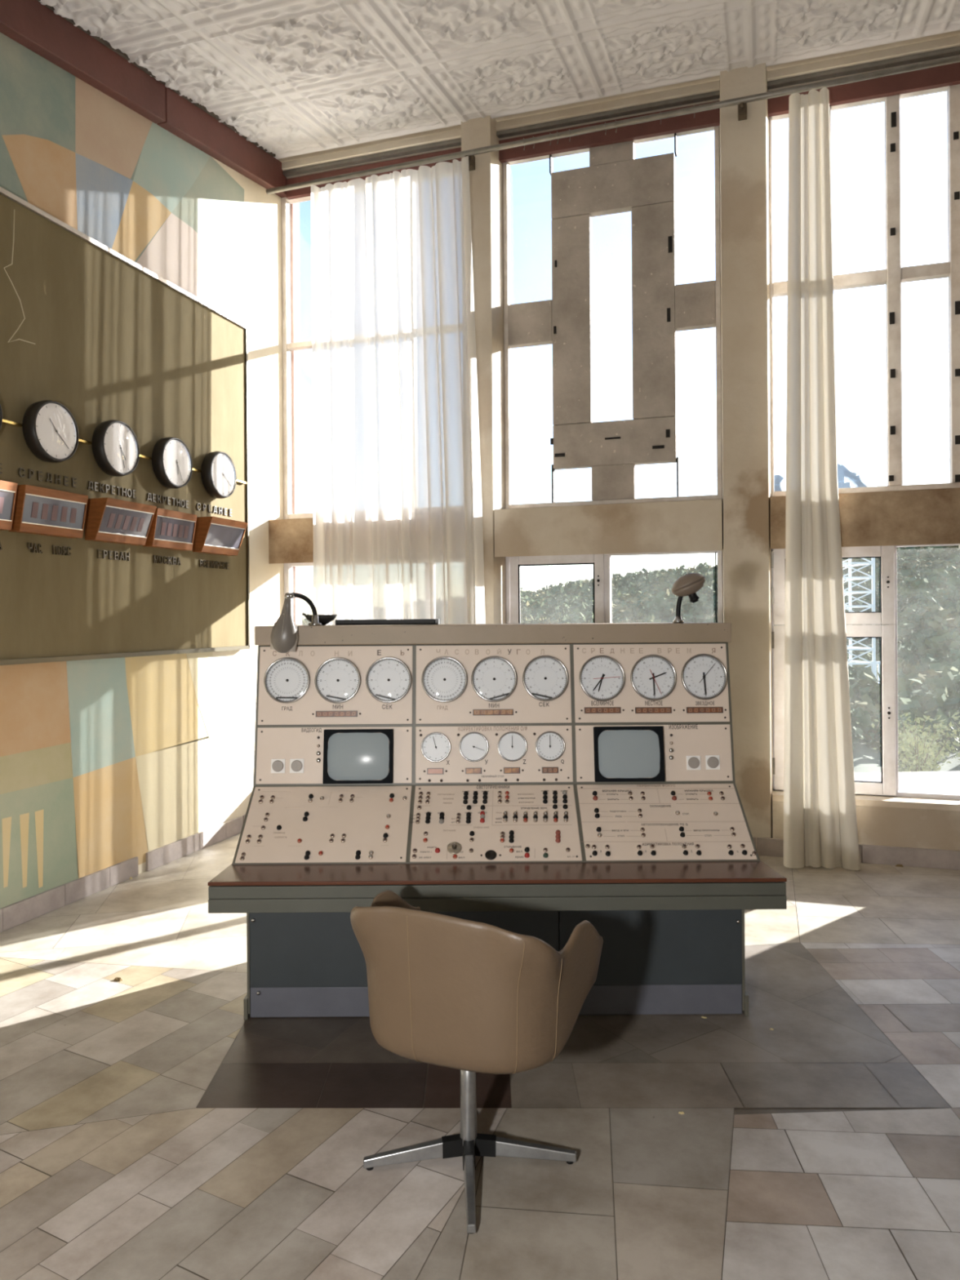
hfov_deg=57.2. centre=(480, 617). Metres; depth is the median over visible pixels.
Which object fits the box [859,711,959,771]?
shrub
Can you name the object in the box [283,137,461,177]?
trim
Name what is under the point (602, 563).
window
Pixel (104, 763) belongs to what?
wall
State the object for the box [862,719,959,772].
shrub
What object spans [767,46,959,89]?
trim
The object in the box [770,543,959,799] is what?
window
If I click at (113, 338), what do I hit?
board
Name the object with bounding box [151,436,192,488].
wall clock
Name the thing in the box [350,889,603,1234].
swivel chair
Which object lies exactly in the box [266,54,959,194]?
curtain rod
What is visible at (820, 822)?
curtain
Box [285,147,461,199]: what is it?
trim
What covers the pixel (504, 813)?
toggle switch
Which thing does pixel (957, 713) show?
shrub
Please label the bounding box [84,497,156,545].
display box
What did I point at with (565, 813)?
toggle switch
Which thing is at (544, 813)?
toggle switch
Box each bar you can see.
[2,418,22,426]
[78,438,92,444]
[138,454,151,459]
[192,468,201,472]
[236,480,246,484]
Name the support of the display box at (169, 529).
attached to the board
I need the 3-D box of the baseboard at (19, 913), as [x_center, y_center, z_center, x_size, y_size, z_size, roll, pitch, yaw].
[-2.745,1.656,4.420,0.018,0.123,6.866,0,0,18]
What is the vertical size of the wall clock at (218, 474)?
0.352 m
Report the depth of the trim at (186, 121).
6.70 m
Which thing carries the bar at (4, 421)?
attached to the board
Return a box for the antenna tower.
[773,463,880,684]
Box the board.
[0,186,249,665]
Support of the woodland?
on the hillside
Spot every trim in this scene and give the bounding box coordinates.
[0,0,165,123]
[36,0,275,156]
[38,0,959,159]
[156,86,286,197]
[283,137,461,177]
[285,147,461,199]
[496,90,719,138]
[498,100,719,163]
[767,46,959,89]
[767,62,959,116]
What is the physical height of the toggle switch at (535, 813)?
0.034 m
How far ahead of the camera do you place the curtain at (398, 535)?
6.94 m
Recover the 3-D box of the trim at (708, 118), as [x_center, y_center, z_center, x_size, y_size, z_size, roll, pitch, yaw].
[0.963,-3.726,6.770,1.720,0.162,0.045,0,0,18]
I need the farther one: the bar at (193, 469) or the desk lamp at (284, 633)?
the bar at (193, 469)
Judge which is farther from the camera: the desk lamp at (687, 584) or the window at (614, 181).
the window at (614, 181)
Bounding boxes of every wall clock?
[0,404,2,428]
[22,400,78,462]
[91,419,139,476]
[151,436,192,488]
[200,451,236,498]
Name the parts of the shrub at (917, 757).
stem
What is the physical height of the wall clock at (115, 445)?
0.352 m
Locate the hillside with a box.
[634,557,959,772]
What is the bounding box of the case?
[335,618,440,625]
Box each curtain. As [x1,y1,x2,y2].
[311,155,485,625]
[783,87,860,870]
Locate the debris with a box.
[114,977,122,981]
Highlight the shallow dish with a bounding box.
[302,612,337,625]
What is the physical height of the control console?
1.668 m
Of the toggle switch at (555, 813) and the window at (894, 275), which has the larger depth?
the window at (894, 275)
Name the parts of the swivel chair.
leg, leg, leg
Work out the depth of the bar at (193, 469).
6.39 m
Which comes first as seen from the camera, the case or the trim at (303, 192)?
the case
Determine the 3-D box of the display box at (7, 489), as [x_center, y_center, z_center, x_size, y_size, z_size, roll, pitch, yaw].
[-2.616,-0.597,4.518,0.120,0.250,0.485,0,0,18]
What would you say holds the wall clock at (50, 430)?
attached to the board
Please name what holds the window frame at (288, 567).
attached to the window at (292, 345)
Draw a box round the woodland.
[302,545,959,760]
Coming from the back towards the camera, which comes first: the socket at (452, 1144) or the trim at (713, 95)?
the trim at (713, 95)
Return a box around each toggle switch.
[502,811,507,818]
[512,811,517,818]
[523,811,528,818]
[533,811,537,818]
[542,811,547,818]
[553,811,558,818]
[563,811,568,818]
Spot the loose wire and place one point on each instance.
(14, 210)
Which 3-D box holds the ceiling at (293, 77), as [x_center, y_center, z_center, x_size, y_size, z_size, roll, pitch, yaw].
[0.318,-3.512,3.993,6.188,0.809,5.362,0,0,18]
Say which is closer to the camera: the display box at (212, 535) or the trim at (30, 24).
the trim at (30, 24)
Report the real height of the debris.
0.010 m
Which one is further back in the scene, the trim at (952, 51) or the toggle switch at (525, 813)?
the trim at (952, 51)
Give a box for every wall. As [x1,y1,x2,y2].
[0,32,284,908]
[268,35,959,860]
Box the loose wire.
[3,209,35,344]
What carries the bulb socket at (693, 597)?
attached to the desk lamp at (687, 584)
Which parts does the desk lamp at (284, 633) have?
lamp shade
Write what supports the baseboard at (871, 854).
attached to the wall at (748, 522)
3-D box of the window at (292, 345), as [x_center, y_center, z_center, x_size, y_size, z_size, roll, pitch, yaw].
[-0.990,-1.018,7.562,1.970,5.450,0.200,0,0,18]
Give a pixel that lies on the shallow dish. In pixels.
(324, 620)
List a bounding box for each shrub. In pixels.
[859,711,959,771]
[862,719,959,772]
[936,711,959,758]
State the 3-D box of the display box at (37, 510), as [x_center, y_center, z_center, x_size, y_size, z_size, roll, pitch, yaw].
[-2.453,-0.598,5.022,0.120,0.250,0.465,0,0,18]
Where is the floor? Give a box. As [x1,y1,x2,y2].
[0,832,959,1279]
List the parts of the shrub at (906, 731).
stem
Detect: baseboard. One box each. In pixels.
[0,814,245,932]
[752,836,959,870]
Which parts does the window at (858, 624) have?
sash, sash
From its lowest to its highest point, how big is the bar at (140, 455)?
0.014 m
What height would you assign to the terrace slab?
0.300 m
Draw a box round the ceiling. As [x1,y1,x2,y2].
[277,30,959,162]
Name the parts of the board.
rail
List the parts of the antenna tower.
railing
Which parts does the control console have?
post, knob, knob plate, knob, knob plate, panel, panel, panel, screen glass, panel, panel, panel, knee panel, kick plate, screen glass, panel, panel, panel, knob plate, knob, knob plate, knob, post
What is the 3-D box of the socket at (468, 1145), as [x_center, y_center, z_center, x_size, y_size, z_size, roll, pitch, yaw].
[-0.034,1.653,2.709,0.041,0.053,0.072,0,0,0]
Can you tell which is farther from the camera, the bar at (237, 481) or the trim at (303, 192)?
the trim at (303, 192)
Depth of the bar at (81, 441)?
5.33 m
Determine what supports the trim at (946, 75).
attached to the wall at (748, 522)
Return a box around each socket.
[441,1133,462,1158]
[462,1139,475,1170]
[688,592,699,603]
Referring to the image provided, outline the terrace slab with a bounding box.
[853,770,959,793]
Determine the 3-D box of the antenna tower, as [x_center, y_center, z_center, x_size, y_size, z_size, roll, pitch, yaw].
[15.119,0.041,39.000,5.222,13.906,3.200,0,0,0]
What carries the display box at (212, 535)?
attached to the board
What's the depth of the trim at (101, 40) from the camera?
5.86 m
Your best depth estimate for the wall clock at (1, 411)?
4.66 m
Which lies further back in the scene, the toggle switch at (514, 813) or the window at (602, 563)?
the window at (602, 563)
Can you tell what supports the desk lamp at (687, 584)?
on the control console
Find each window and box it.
[281,195,313,625]
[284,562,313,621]
[502,125,721,509]
[506,550,723,623]
[768,84,959,496]
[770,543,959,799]
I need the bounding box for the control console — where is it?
[207,622,786,1019]
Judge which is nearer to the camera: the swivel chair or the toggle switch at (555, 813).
the swivel chair
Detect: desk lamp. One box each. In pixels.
[270,591,321,653]
[671,573,705,622]
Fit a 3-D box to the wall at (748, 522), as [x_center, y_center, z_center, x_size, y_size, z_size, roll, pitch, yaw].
[2.535,-1.138,6.229,9.000,5.640,0.310,0,0,18]
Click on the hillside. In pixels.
(865, 759)
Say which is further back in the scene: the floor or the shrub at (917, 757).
the shrub at (917, 757)
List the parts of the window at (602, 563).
sash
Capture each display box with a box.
[0,480,17,530]
[8,484,88,538]
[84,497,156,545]
[142,507,197,551]
[192,516,248,555]

